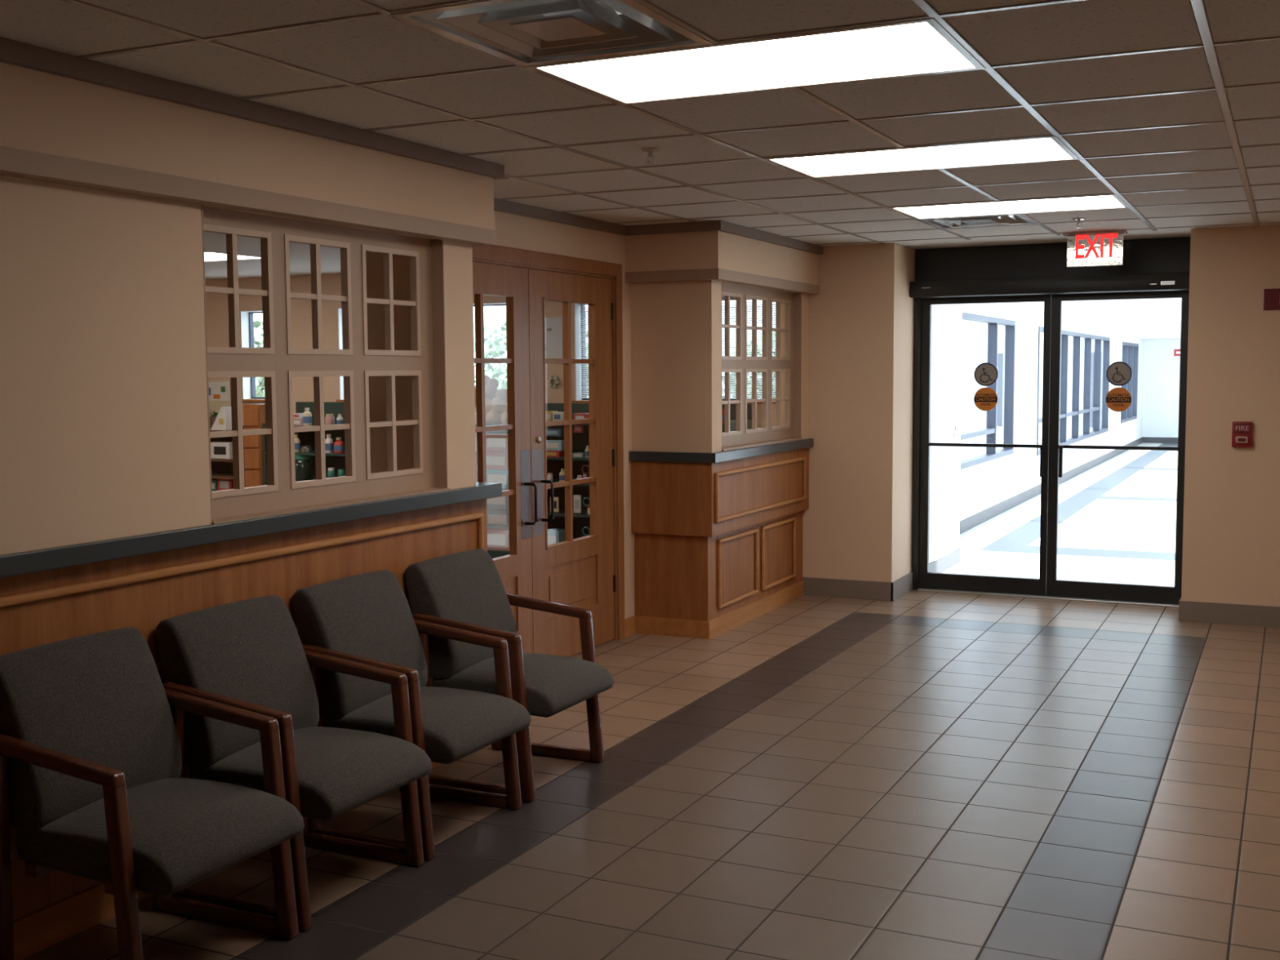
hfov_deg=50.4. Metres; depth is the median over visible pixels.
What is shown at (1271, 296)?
wall sign
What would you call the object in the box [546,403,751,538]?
shelf unit
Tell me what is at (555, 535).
box
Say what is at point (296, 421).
box
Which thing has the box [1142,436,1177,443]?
baseboard
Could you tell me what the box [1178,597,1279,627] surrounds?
baseboard
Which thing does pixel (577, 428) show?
box
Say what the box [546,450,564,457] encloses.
box
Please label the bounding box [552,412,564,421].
box
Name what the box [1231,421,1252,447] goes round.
fire alarm
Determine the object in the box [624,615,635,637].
baseboard
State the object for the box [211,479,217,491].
box
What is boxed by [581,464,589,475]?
ring ornament
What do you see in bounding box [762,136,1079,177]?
ceiling light
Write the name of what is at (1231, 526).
wall
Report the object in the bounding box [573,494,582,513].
box
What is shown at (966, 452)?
ground
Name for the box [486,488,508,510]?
box
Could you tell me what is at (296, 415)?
box
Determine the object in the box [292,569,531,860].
armchair
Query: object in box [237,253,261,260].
ceiling light
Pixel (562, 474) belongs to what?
bottle
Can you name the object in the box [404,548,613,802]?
armchair
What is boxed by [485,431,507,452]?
box
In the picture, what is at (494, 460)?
box
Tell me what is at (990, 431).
window
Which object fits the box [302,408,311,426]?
bottle
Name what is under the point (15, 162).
trim
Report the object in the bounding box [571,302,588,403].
window
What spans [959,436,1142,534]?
baseboard
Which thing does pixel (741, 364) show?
window
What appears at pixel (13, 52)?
trim
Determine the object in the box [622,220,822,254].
trim
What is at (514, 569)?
door
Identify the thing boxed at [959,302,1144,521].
wall
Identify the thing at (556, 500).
box
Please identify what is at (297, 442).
bottle
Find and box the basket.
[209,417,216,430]
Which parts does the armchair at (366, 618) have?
leg, backrest, arm, leg, seat, arm, leg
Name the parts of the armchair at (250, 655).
leg, arm, backrest, leg, leg, seat, arm, leg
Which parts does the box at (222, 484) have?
printed panel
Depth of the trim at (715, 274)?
7.97 m
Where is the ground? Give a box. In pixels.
[960,429,1091,461]
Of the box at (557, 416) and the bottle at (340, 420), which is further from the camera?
the bottle at (340, 420)
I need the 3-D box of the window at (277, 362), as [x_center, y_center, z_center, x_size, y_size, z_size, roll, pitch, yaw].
[-1.095,-0.404,4.834,0.099,1.004,1.324,2,5,26]
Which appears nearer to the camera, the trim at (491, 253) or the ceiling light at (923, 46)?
the ceiling light at (923, 46)
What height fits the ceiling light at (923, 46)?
0.081 m
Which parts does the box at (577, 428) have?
printed panel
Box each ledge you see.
[0,482,502,577]
[629,438,813,462]
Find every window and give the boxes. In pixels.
[200,204,450,524]
[240,310,265,401]
[336,307,343,402]
[473,302,507,401]
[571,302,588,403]
[721,282,802,451]
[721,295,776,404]
[960,312,1015,470]
[1036,326,1110,455]
[1120,342,1138,423]
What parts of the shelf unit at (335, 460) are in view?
panel, shelf, shelf, panel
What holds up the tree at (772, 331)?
on the ground
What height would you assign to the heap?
0.417 m
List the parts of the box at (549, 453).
printed panel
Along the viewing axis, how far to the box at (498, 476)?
10.51 m
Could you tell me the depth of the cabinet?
11.48 m
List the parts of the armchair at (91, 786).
leg, arm, seat rail, backrest, leg, seat, leg, arm, leg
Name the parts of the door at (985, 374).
rail, handle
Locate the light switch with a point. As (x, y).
(955, 426)
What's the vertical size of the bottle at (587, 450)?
0.090 m
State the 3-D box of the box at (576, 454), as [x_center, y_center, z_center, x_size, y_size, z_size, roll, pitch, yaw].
[-0.449,-0.190,10.297,0.089,0.033,0.102,2,5,26]
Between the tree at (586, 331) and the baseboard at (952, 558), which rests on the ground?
the tree at (586, 331)
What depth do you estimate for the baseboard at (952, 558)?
10.73 m
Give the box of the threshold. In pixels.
[917,587,1178,607]
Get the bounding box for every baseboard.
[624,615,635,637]
[802,572,912,601]
[928,546,960,573]
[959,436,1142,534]
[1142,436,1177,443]
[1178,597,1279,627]
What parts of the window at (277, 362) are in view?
sash, sash, sash, sash, sash, sash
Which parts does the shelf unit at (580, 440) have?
shelf, shelf, shelf, shelf, panel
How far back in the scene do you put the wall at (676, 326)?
7.99 m
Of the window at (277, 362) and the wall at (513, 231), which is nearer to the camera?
the window at (277, 362)
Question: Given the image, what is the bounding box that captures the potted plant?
[209,409,217,417]
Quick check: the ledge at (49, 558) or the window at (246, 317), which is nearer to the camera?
the ledge at (49, 558)
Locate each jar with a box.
[294,454,313,480]
[301,445,311,453]
[324,413,334,425]
[327,467,335,478]
[337,466,345,476]
[546,472,553,481]
[587,506,590,514]
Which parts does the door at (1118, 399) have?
handle, rail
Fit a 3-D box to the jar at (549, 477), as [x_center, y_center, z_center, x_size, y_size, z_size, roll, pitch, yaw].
[-0.686,-0.021,10.371,0.044,0.065,0.044,2,5,26]
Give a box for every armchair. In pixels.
[0,626,304,959]
[155,595,431,931]
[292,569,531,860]
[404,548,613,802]
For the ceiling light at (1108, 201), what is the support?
attached to the ceiling at (1171, 108)
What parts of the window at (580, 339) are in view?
sill, frame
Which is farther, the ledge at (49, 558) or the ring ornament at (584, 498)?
the ring ornament at (584, 498)
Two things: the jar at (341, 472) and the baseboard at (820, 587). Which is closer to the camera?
the baseboard at (820, 587)
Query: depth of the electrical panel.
10.74 m
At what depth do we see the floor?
4.98 m
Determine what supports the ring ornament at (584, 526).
attached to the shelf unit at (580, 440)
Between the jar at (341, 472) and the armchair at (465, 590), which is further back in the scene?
the jar at (341, 472)
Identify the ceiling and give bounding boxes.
[0,0,1279,321]
[1123,320,1181,339]
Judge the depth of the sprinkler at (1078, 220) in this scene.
7.71 m
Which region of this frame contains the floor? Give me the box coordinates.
[22,442,1279,959]
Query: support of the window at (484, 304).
in the wall at (216, 304)
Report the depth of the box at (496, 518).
10.54 m
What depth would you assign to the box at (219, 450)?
11.77 m
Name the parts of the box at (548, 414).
printed panel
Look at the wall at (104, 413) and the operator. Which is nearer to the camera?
the wall at (104, 413)
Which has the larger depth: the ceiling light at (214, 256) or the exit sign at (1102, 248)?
the ceiling light at (214, 256)
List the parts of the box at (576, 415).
printed panel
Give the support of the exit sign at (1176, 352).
hanging from the ceiling at (1144, 330)
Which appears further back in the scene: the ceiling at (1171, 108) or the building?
the building
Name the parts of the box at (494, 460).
printed panel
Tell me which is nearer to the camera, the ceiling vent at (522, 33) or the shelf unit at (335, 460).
the ceiling vent at (522, 33)
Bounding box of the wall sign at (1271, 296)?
[1263,288,1279,310]
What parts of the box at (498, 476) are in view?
printed panel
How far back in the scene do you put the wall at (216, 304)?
11.78 m
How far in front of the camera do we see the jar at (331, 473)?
11.24 m
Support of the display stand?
on the floor
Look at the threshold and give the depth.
9.38 m
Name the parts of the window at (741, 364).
sash, sash, sash, sash, sash, sash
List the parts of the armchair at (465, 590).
leg, backrest, arm, leg, leg, seat, arm, leg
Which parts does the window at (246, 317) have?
sill, frame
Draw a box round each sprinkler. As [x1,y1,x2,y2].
[640,147,659,164]
[1072,217,1085,228]
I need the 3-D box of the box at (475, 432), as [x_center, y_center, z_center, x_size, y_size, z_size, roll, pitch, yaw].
[-1.309,-0.307,10.758,0.306,0.138,0.302,2,5,26]
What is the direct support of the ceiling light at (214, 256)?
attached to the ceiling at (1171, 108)
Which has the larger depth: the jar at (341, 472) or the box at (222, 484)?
the box at (222, 484)
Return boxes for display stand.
[475,424,509,558]
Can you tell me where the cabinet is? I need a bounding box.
[243,404,265,487]
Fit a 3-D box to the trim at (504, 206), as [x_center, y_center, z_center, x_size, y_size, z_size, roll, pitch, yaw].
[-0.596,-1.371,6.892,0.030,0.054,2.340,2,5,26]
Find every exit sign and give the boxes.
[1062,230,1128,266]
[1173,349,1180,355]
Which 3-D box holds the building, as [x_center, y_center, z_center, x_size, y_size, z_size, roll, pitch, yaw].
[4.230,-3.529,42.142,23.000,3.600,4.500,2,5,26]
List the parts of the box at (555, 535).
printed panel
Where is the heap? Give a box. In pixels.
[474,374,507,426]
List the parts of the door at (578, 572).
handle, raised panel, panel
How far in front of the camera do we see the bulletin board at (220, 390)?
12.22 m
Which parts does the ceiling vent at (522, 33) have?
plate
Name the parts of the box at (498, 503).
printed panel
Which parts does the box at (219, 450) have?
printed panel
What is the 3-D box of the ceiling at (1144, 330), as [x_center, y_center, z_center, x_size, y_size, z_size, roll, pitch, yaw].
[11.197,-2.909,26.366,2.970,0.262,4.500,2,5,26]
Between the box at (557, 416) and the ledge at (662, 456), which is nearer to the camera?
the ledge at (662, 456)
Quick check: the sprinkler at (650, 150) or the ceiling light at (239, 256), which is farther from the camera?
the ceiling light at (239, 256)
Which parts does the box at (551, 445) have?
printed panel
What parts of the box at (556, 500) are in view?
printed panel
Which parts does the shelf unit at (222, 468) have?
shelf, shelf, shelf, panel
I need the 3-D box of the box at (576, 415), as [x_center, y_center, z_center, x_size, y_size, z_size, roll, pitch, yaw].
[-0.432,-0.472,10.265,0.108,0.063,0.102,2,5,26]
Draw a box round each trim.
[0,36,504,179]
[0,146,496,246]
[471,244,624,639]
[493,197,626,235]
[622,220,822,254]
[625,268,819,294]
[911,236,1191,590]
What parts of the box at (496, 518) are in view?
printed panel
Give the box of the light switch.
[953,419,957,436]
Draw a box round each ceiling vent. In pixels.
[391,0,712,66]
[918,213,1038,229]
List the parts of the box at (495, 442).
printed panel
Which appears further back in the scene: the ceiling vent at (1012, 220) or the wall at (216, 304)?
the wall at (216, 304)
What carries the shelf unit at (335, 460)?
on the floor
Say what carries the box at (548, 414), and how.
on the shelf unit at (580, 440)
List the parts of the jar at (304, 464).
lid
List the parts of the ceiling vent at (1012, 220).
plate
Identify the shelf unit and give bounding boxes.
[209,425,245,487]
[262,401,345,484]
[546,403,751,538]
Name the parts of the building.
doorway, doorway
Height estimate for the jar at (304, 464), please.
0.215 m
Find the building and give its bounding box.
[473,304,1102,431]
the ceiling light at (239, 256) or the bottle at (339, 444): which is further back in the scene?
the bottle at (339, 444)
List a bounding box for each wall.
[0,62,494,555]
[204,273,784,431]
[475,210,635,631]
[625,231,818,453]
[802,243,915,582]
[928,303,962,563]
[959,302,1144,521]
[1142,338,1180,437]
[1181,224,1279,606]
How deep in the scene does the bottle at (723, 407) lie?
9.69 m
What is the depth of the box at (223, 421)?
11.68 m
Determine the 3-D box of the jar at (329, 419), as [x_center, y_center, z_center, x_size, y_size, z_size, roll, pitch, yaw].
[-2.566,-0.495,11.237,0.076,0.100,0.076,2,5,26]
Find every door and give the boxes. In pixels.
[472,261,537,653]
[528,268,616,657]
[919,294,1051,595]
[1046,290,1189,604]
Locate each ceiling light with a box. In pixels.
[204,251,226,262]
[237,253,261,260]
[525,17,985,105]
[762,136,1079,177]
[887,194,1129,219]
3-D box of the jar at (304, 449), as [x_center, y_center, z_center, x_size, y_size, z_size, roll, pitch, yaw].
[-2.790,-0.258,11.366,0.090,0.055,0.090,2,5,26]
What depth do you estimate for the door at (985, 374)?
9.54 m
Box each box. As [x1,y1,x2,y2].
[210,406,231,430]
[210,441,232,458]
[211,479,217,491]
[217,478,233,490]
[293,413,302,418]
[293,418,302,426]
[475,431,497,451]
[475,451,508,470]
[475,469,477,482]
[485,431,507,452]
[486,469,508,489]
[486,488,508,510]
[486,509,509,528]
[487,528,509,551]
[546,410,557,421]
[546,428,561,435]
[546,440,564,450]
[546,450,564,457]
[547,528,564,545]
[550,497,559,511]
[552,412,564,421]
[572,452,585,457]
[573,413,589,419]
[573,424,583,432]
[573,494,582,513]
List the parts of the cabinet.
drawer, drawer, drawer, drawer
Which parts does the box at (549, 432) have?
printed panel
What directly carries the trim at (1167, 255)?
attached to the wall at (1231, 526)
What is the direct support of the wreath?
attached to the wall at (216, 304)
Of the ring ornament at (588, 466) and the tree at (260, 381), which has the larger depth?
the tree at (260, 381)
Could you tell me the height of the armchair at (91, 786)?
0.860 m
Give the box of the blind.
[578,303,588,398]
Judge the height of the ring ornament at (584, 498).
0.070 m
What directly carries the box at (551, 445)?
on the box at (549, 453)
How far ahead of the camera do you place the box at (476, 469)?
10.60 m
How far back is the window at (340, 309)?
11.69 m
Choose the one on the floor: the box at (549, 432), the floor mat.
the floor mat
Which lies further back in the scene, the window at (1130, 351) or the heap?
the window at (1130, 351)
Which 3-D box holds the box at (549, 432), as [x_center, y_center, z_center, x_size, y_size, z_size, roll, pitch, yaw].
[-0.662,-0.362,10.341,0.139,0.055,0.022,2,5,26]
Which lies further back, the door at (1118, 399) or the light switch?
the light switch
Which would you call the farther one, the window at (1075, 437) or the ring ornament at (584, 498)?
the window at (1075, 437)
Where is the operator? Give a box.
[909,271,1189,297]
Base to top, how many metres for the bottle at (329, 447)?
0.155 m
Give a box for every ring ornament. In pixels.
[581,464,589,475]
[582,497,590,506]
[582,526,590,535]
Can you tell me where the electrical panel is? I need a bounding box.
[545,317,563,358]
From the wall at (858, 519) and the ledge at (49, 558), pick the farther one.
the wall at (858, 519)
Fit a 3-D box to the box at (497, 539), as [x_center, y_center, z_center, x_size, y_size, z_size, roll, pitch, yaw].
[-1.067,0.453,10.704,0.321,0.168,0.302,2,5,26]
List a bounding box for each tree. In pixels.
[253,317,264,396]
[473,316,506,397]
[585,331,588,397]
[722,331,775,397]
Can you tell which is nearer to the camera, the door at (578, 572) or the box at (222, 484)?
the door at (578, 572)
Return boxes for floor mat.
[1162,444,1177,446]
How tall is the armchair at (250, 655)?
0.860 m
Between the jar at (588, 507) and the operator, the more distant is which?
the jar at (588, 507)
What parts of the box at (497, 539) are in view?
printed panel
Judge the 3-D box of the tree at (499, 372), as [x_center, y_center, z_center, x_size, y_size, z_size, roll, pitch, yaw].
[-2.180,-1.480,23.140,2.280,2.642,2.285,2,5,26]
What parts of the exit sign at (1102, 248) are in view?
mounting plate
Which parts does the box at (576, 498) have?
printed panel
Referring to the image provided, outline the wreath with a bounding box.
[547,376,559,388]
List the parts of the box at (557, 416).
printed panel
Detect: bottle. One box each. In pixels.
[293,434,300,452]
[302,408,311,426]
[324,434,333,453]
[333,437,344,453]
[336,413,342,424]
[559,468,564,481]
[585,445,589,457]
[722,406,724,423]
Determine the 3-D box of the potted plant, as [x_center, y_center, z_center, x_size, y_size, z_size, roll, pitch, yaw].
[-3.706,-0.539,11.902,0.192,0.186,0.169,1,5,15]
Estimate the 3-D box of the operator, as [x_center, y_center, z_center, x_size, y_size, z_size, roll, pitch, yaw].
[2.746,-1.311,9.169,1.846,0.110,0.132,2,5,26]
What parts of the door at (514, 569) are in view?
raised panel, panel, handle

